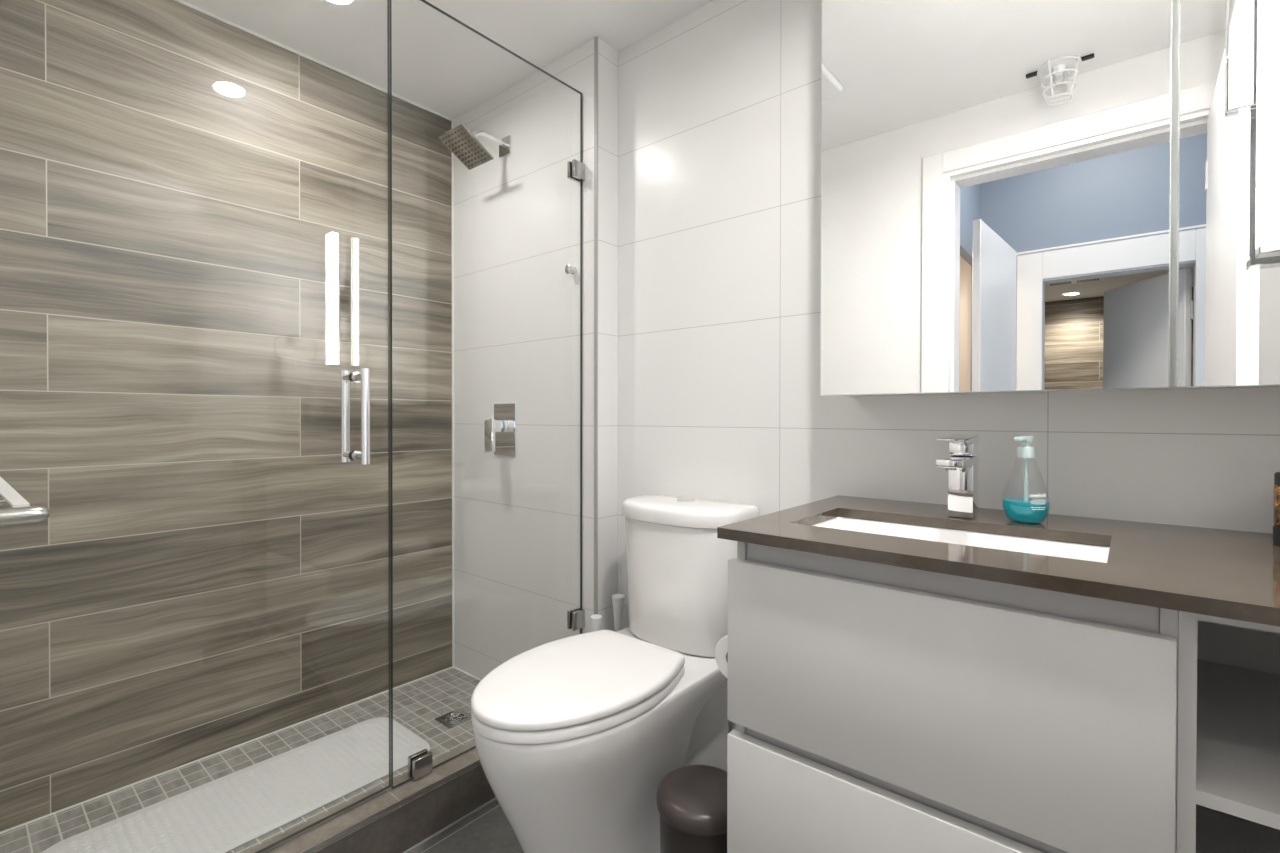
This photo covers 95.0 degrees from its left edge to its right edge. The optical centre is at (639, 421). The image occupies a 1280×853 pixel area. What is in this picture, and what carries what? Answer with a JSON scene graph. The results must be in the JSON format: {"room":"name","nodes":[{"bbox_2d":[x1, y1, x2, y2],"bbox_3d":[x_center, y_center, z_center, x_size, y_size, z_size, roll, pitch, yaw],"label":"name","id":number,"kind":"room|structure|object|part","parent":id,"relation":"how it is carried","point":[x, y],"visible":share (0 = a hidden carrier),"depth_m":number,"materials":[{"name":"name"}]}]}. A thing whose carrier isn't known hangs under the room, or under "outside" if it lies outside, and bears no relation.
{"room":"bathroom","nodes":[
{"label":"bathroom","id":0,"kind":"room"},
{"bbox_2d":[0,0,451,831],"bbox_3d":[-1.261,-0.053,1.996,0.120,2.413,1.740,0,1,40],"label":"wall","id":1,"kind":"structure","parent":0,"point":[194,204],"depth_m":1.80,"materials":[{"name":"brown tile"}]},
{"bbox_2d":[0,477,49,525],"bbox_3d":[-1.513,0.174,1.355,0.318,0.108,0.186,0,1,40],"label":"rack","id":2,"kind":"object","parent":1,"relation":"attached to","point":[21,512],"visible":1,"depth_m":1.31,"materials":[{"name":"silver metal"}]},
{"bbox_3d":[-1.407,0.210,1.265,0.039,0.039,0.186,0,1,40],"label":"rail","id":3,"kind":"part","parent":2,"relation":"part of","materials":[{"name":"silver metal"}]},
{"bbox_2d":[0,667,452,833],"bbox_3d":[-1.241,1.038,1.931,0.007,0.002,1.416,0,1,40],"label":"trim","id":4,"kind":"structure","parent":1,"relation":"attached to","point":[140,781],"depth_m":1.79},
{"bbox_2d":[174,0,452,120],"bbox_3d":[-1.239,-1.256,1.914,0.006,0.007,1.416,0,1,40],"label":"trim","id":5,"kind":"structure","parent":1,"relation":"attached to","point":[178,1],"depth_m":2.01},
{"bbox_2d":[451,120,453,666],"bbox_3d":[-0.787,-0.113,2.462,0.006,2.298,0.006,0,1,40],"label":"trim","id":6,"kind":"structure","parent":1,"relation":"attached to","point":[452,122],"depth_m":2.46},
{"bbox_2d":[0,668,479,852],"bbox_3d":[-0.991,1.099,1.737,0.840,0.114,1.800,0,1,40],"label":"floor","id":7,"kind":"structure","parent":0,"point":[417,704],"depth_m":1.83,"materials":[{"name":"grey tile"}]},
{"bbox_2d":[42,717,429,852],"bbox_3d":[-1.052,1.037,1.628,0.355,0.009,0.875,0,1,40],"label":"mat","id":8,"kind":"object","parent":7,"relation":"on","point":[223,814],"visible":0.97,"depth_m":1.61,"materials":[{"name":"white rubber"}]},
{"bbox_2d":[316,765,494,852],"bbox_3d":[-0.645,1.024,1.430,0.094,0.168,1.416,0,1,40],"label":"curb","id":9,"kind":"object","parent":7,"relation":"on","point":[405,827],"visible":0.25,"depth_m":1.47,"materials":[{"name":"tile"}]},
{"bbox_2d":[243,739,480,852],"bbox_3d":[-0.644,0.932,1.428,0.097,0.017,1.416,0,1,40],"label":"curb","id":10,"kind":"object","parent":9,"relation":"on","point":[362,810],"visible":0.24,"depth_m":1.40,"materials":[{"name":"beige stone"}]},
{"bbox_2d":[389,0,584,788],"bbox_3d":[-0.409,-0.087,1.715,0.034,2.014,0.660,0,1,40],"label":"glass screen","id":11,"kind":"object","parent":10,"relation":"on","point":[420,764],"visible":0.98,"depth_m":1.54,"materials":[{"name":"clear glass"}]},
{"bbox_2d":[300,759,479,852],"bbox_3d":[-0.607,0.928,1.398,0.004,0.010,1.416,0,1,40],"label":"trim","id":12,"kind":"structure","parent":9,"relation":"attached to","point":[413,795],"depth_m":1.40,"materials":[{"name":"silver metal"}]},
{"bbox_2d":[403,797,495,852],"bbox_3d":[-0.607,1.057,1.398,0.006,0.003,1.416,0,1,40],"label":"trim","id":13,"kind":"structure","parent":9,"relation":"attached to","point":[493,799],"depth_m":1.53,"materials":[{"name":"metal"}]},
{"bbox_2d":[435,708,470,728],"bbox_3d":[-0.647,1.038,2.048,0.100,0.004,0.100,0,1,40],"label":"shower drain","id":14,"kind":"object","parent":7,"relation":"on","point":[457,717],"visible":0.98,"depth_m":2.04,"materials":[{"name":"silver metal"}]},
{"bbox_2d":[182,0,712,119],"bbox_3d":[-0.142,-1.301,1.047,3.000,0.100,1.740,0,1,40],"label":"ceiling","id":15,"kind":"structure","parent":0,"point":[440,65],"depth_m":1.90,"materials":[{"name":"white paint"}]},
{"bbox_2d":[324,0,356,6],"bbox_3d":[-0.891,-1.254,1.710,0.124,0.005,0.124,0,1,40],"label":"recessed light","id":16,"kind":"object","parent":15,"relation":"in","point":[344,3],"visible":1,"depth_m":1.75,"materials":[{"name":"white plastic"}]},
{"bbox_2d":[408,799,523,852],"bbox_3d":[-1.016,1.130,-1.474,3.068,0.100,6.950,0,1,40],"label":"floor","id":17,"kind":"structure","parent":0,"point":[488,829],"depth_m":1.49,"materials":[{"name":"grey tile"}]},
{"bbox_2d":[590,614,601,631],"bbox_3d":[-0.137,0.831,1.828,0.112,0.450,0.112,0,1,40],"label":"plunger","id":18,"kind":"object","parent":17,"relation":"on","point":[596,619],"visible":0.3,"depth_m":1.81,"materials":[{"name":"white plastic"}]},
{"bbox_2d":[470,494,759,852],"bbox_3d":[-0.064,0.644,1.477,0.401,0.829,0.789,0,1,40],"label":"toilet","id":19,"kind":"object","parent":17,"relation":"on","point":[576,737],"visible":0.9,"depth_m":1.35,"materials":[{"name":"white ceramic"}]},
{"bbox_3d":[-0.153,0.593,1.370,0.380,0.023,0.512,0,1,40],"label":"lid","id":20,"kind":"part","parent":19,"relation":"part of","materials":[{"name":"white plastic"}]},
{"bbox_3d":[-0.153,0.619,1.370,0.378,0.024,0.510,0,1,40],"label":"seat","id":21,"kind":"part","parent":19,"relation":"part of","materials":[{"name":"white plastic"}]},
{"bbox_3d":[0.120,0.456,1.693,0.386,0.347,0.208,0,1,40],"label":"tank","id":22,"kind":"part","parent":19,"relation":"part of","materials":[{"name":"white ceramic"}]},
{"bbox_3d":[0.119,0.257,1.690,0.401,0.048,0.223,0,1,40],"label":"tank lid","id":23,"kind":"part","parent":19,"relation":"part of","materials":[{"name":"white ceramic"}]},
{"bbox_2d":[612,594,624,631],"bbox_3d":[-0.071,0.812,1.918,0.096,0.486,0.096,0,1,40],"label":"toilet brush","id":24,"kind":"object","parent":17,"relation":"on","point":[617,599],"visible":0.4,"depth_m":1.90,"materials":[{"name":"white plastic"}]},
{"bbox_2d":[656,765,726,852],"bbox_3d":[0.130,0.915,1.235,0.191,0.292,0.191,0,1,40],"label":"pedal bin","id":25,"kind":"object","parent":17,"relation":"on","point":[691,800],"visible":0.68,"depth_m":1.18,"materials":[{"name":"brown plastic"}]},
{"bbox_2d":[727,541,1279,852],"bbox_3d":[0.721,0.639,0.973,0.996,0.848,0.558,0,1,40],"label":"vanity cabinet","id":26,"kind":"object","parent":17,"relation":"on","point":[874,707],"visible":0.86,"depth_m":0.85,"materials":[{"name":"grey paint"}]},
{"bbox_3d":[0.401,0.726,0.894,0.610,0.296,0.024,0,1,40],"label":"drawer","id":27,"kind":"part","parent":26,"relation":"part of","materials":[{"name":"grey paint"}]},
{"bbox_3d":[0.422,0.569,0.910,0.572,0.080,0.016,0,1,40],"label":"finger rail","id":28,"kind":"part","parent":26,"relation":"part of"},
{"bbox_3d":[0.422,0.248,0.907,0.572,0.062,0.016,0,1,40],"label":"finger rail","id":29,"kind":"part","parent":26,"relation":"part of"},
{"bbox_2d":[717,495,1279,626],"bbox_3d":[0.713,0.205,0.968,1.008,0.020,0.576,0,1,40],"label":"countertop","id":30,"kind":"structure","parent":26,"relation":"on","point":[1230,574],"depth_m":0.88,"materials":[{"name":"brown stone"}]},
{"bbox_2d":[936,434,978,518],"bbox_3d":[0.627,0.111,1.155,0.048,0.165,0.144,0,1,40],"label":"sink faucet","id":31,"kind":"object","parent":30,"relation":"on","point":[962,467],"visible":1,"depth_m":1.17,"materials":[{"name":"silver metal"}]},
{"bbox_3d":[0.627,0.080,1.155,0.048,0.016,0.144,0,1,40],"label":"spout","id":32,"kind":"part","parent":31,"relation":"part of","materials":[{"name":"silver metal"}]},
{"bbox_3d":[0.629,0.049,1.157,0.048,0.041,0.137,0,1,40],"label":"lever","id":33,"kind":"part","parent":31,"relation":"part of","materials":[{"name":"silver metal"}]},
{"bbox_2d":[812,517,1109,562],"bbox_3d":[0.544,0.284,1.059,0.514,0.138,0.285,0,1,40],"label":"sink basin","id":34,"kind":"object","parent":30,"relation":"in","point":[1095,553],"visible":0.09,"depth_m":1.13,"materials":[{"name":"white ceramic"}]},
{"bbox_2d":[1002,436,1049,523],"bbox_3d":[0.744,0.111,1.130,0.078,0.166,0.078,0,1,40],"label":"soap dispenser","id":35,"kind":"object","parent":30,"relation":"on","point":[1026,510],"visible":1,"depth_m":1.11,"materials":[{"name":"clear plastic"}]},
{"bbox_2d":[1273,472,1279,544],"bbox_3d":[1.043,0.139,0.920,0.066,0.114,0.066,0,1,40],"label":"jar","id":36,"kind":"object","parent":30,"relation":"on","point":[1276,508],"visible":1,"depth_m":0.93,"materials":[{"name":"brown glass"}]},
{"bbox_3d":[1.043,0.092,0.920,0.064,0.020,0.064,0,1,40],"label":"lid","id":37,"kind":"part","parent":36,"relation":"part of","materials":[{"name":"black rubber"}]},
{"bbox_3d":[0.964,0.591,0.785,0.384,0.748,0.534,0,1,40],"label":"shelf frame","id":38,"kind":"part","parent":26,"relation":"part of","materials":[{"name":"grey paint"}]},
{"bbox_2d":[1196,804,1279,852],"bbox_3d":[0.960,0.697,0.781,0.352,0.017,0.518,0,1,40],"label":"shelf","id":39,"kind":"object","parent":26,"relation":"attached to","point":[1216,831],"depth_m":0.97,"materials":[{"name":"grey paint"}]},
{"bbox_2d":[1196,659,1279,829],"bbox_3d":[0.960,0.445,0.779,0.352,0.017,0.518,0,1,40],"label":"shelf","id":40,"kind":"object","parent":26,"relation":"attached to","point":[1238,744],"depth_m":0.80,"materials":[{"name":"grey paint"}]},
{"bbox_2d":[454,38,617,679],"bbox_3d":[-0.399,-0.054,2.274,0.842,2.413,0.204,0,1,40],"label":"wall","id":41,"kind":"structure","parent":0,"point":[517,214],"depth_m":2.12,"materials":[{"name":"white tile"}]},
{"bbox_2d":[453,666,480,680],"bbox_3d":[-0.501,1.037,2.229,0.744,0.002,0.008,0,1,40],"label":"trim","id":42,"kind":"structure","parent":41,"relation":"attached to","point":[454,667],"depth_m":2.40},
{"bbox_2d":[438,123,510,169],"bbox_3d":[-0.586,-1.006,2.134,0.151,0.138,0.241,0,1,40],"label":"shower","id":43,"kind":"object","parent":41,"relation":"attached to","point":[464,144],"visible":1,"depth_m":2.10,"materials":[{"name":"silver metal"}]},
{"bbox_3d":[-0.565,-1.032,2.160,0.021,0.068,0.163,0,1,40],"label":"arm","id":44,"kind":"part","parent":43,"relation":"part of","materials":[{"name":"silver metal"}]},
{"bbox_2d":[484,403,515,456],"bbox_3d":[-0.542,0.033,2.203,0.132,0.200,0.090,0,1,40],"label":"shower valve","id":45,"kind":"object","parent":41,"relation":"attached to","point":[500,431],"visible":1,"depth_m":2.21,"materials":[{"name":"silver metal"}]},
{"bbox_3d":[-0.557,0.054,2.176,0.066,0.128,0.028,0,1,40],"label":"lever","id":46,"kind":"part","parent":45,"relation":"part of","materials":[{"name":"silver metal"}]},
{"bbox_3d":[-0.515,0.032,2.235,0.132,0.200,0.005,0,1,40],"label":"plate","id":47,"kind":"part","parent":45,"relation":"part of","materials":[{"name":"silver metal"}]},
{"bbox_2d":[565,264,576,273],"bbox_3d":[-0.234,-0.511,1.977,0.033,0.033,0.032,0,1,40],"label":"robe hook","id":48,"kind":"object","parent":41,"relation":"attached to","point":[569,269],"visible":1,"depth_m":1.97,"materials":[{"name":"silver metal"}]},
{"bbox_2d":[594,36,597,613],"bbox_3d":[-0.145,-0.168,1.927,0.012,2.177,0.006,0,1,40],"label":"trim","id":49,"kind":"structure","parent":41,"relation":"attached to","point":[596,37],"depth_m":1.92,"materials":[{"name":"metal"}]},
{"bbox_2d":[618,0,1279,732],"bbox_3d":[0.745,-0.046,1.381,2.058,2.413,0.100,0,1,40],"label":"wall","id":50,"kind":"structure","parent":0,"point":[719,106],"depth_m":1.63,"materials":[{"name":"white tile"}]},
{"bbox_2d":[820,0,1279,395],"bbox_3d":[0.850,-0.639,1.109,0.978,1.164,0.174,0,1,40],"label":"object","id":51,"kind":"object","parent":50,"relation":"attached to","point":[1017,196],"visible":1,"depth_m":1.09,"materials":[{"name":"grey paint"}]},
{"bbox_3d":[1.035,-0.637,0.854,0.366,1.164,0.018,0,1,40],"label":"mirror door","id":52,"kind":"part","parent":51,"relation":"part of","materials":[{"name":"silver metal"}]},
{"bbox_2d":[1178,0,1279,386],"bbox_3d":[1.028,-0.636,0.847,0.363,1.160,0.002,0,1,40],"label":"mirror","id":53,"kind":"object","parent":51,"relation":"attached to","point":[1229,297],"depth_m":0.94,"materials":[{"name":"silver metal"}]},
{"bbox_2d":[1226,0,1279,257],"bbox_3d":[0.955,-0.581,0.864,0.124,0.668,0.066,0,1,40],"label":"wall sconce","id":54,"kind":"object","parent":51,"relation":"attached to","point":[1252,26],"visible":1,"depth_m":0.88,"materials":[{"name":"white glass"}]},
{"bbox_3d":[0.945,-0.580,0.854,0.058,0.668,0.038,0,1,40],"label":"frame","id":55,"kind":"part","parent":54,"relation":"part of","materials":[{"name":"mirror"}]},
{"bbox_2d":[1260,0,1279,243],"bbox_3d":[0.944,-0.580,0.854,0.050,0.640,0.036,0,1,40],"label":"diffuser","id":56,"kind":"object","parent":54,"relation":"attached to","point":[1269,9],"depth_m":0.85,"materials":[{"name":"white"}]},
{"bbox_3d":[-0.733,-0.041,0.494,2.620,2.413,0.120,0,1,40],"label":"wall","id":57,"kind":"structure","parent":0,"visible":0},
{"bbox_2d":[255,0,390,852],"bbox_3d":[-0.864,-0.083,1.173,0.123,2.014,0.746,0,1,40],"label":"shower door","id":58,"kind":"structure","parent":57,"relation":"attached to","point":[347,377],"depth_m":1.42,"materials":[{"name":"clear glass"}]},
{"bbox_3d":[-0.678,-0.011,1.395,0.123,0.222,0.020,0,1,40],"label":"pull handle","id":59,"kind":"part","parent":58,"relation":"part of","materials":[{"name":"silver metal"}]},
{"bbox_3d":[0.295,0.520,1.325,0.124,0.040,0.159,0,1,40],"label":"paper holder","id":60,"kind":"object","parent":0,"visible":0},
{"bbox_2d":[715,635,727,678],"bbox_3d":[0.242,0.533,1.350,0.103,0.103,0.100,0,1,40],"label":"toilet paper","id":61,"kind":"object","parent":60,"relation":"on","point":[721,650],"visible":0.18,"depth_m":1.33,"materials":[{"name":"paper"}]}
]}

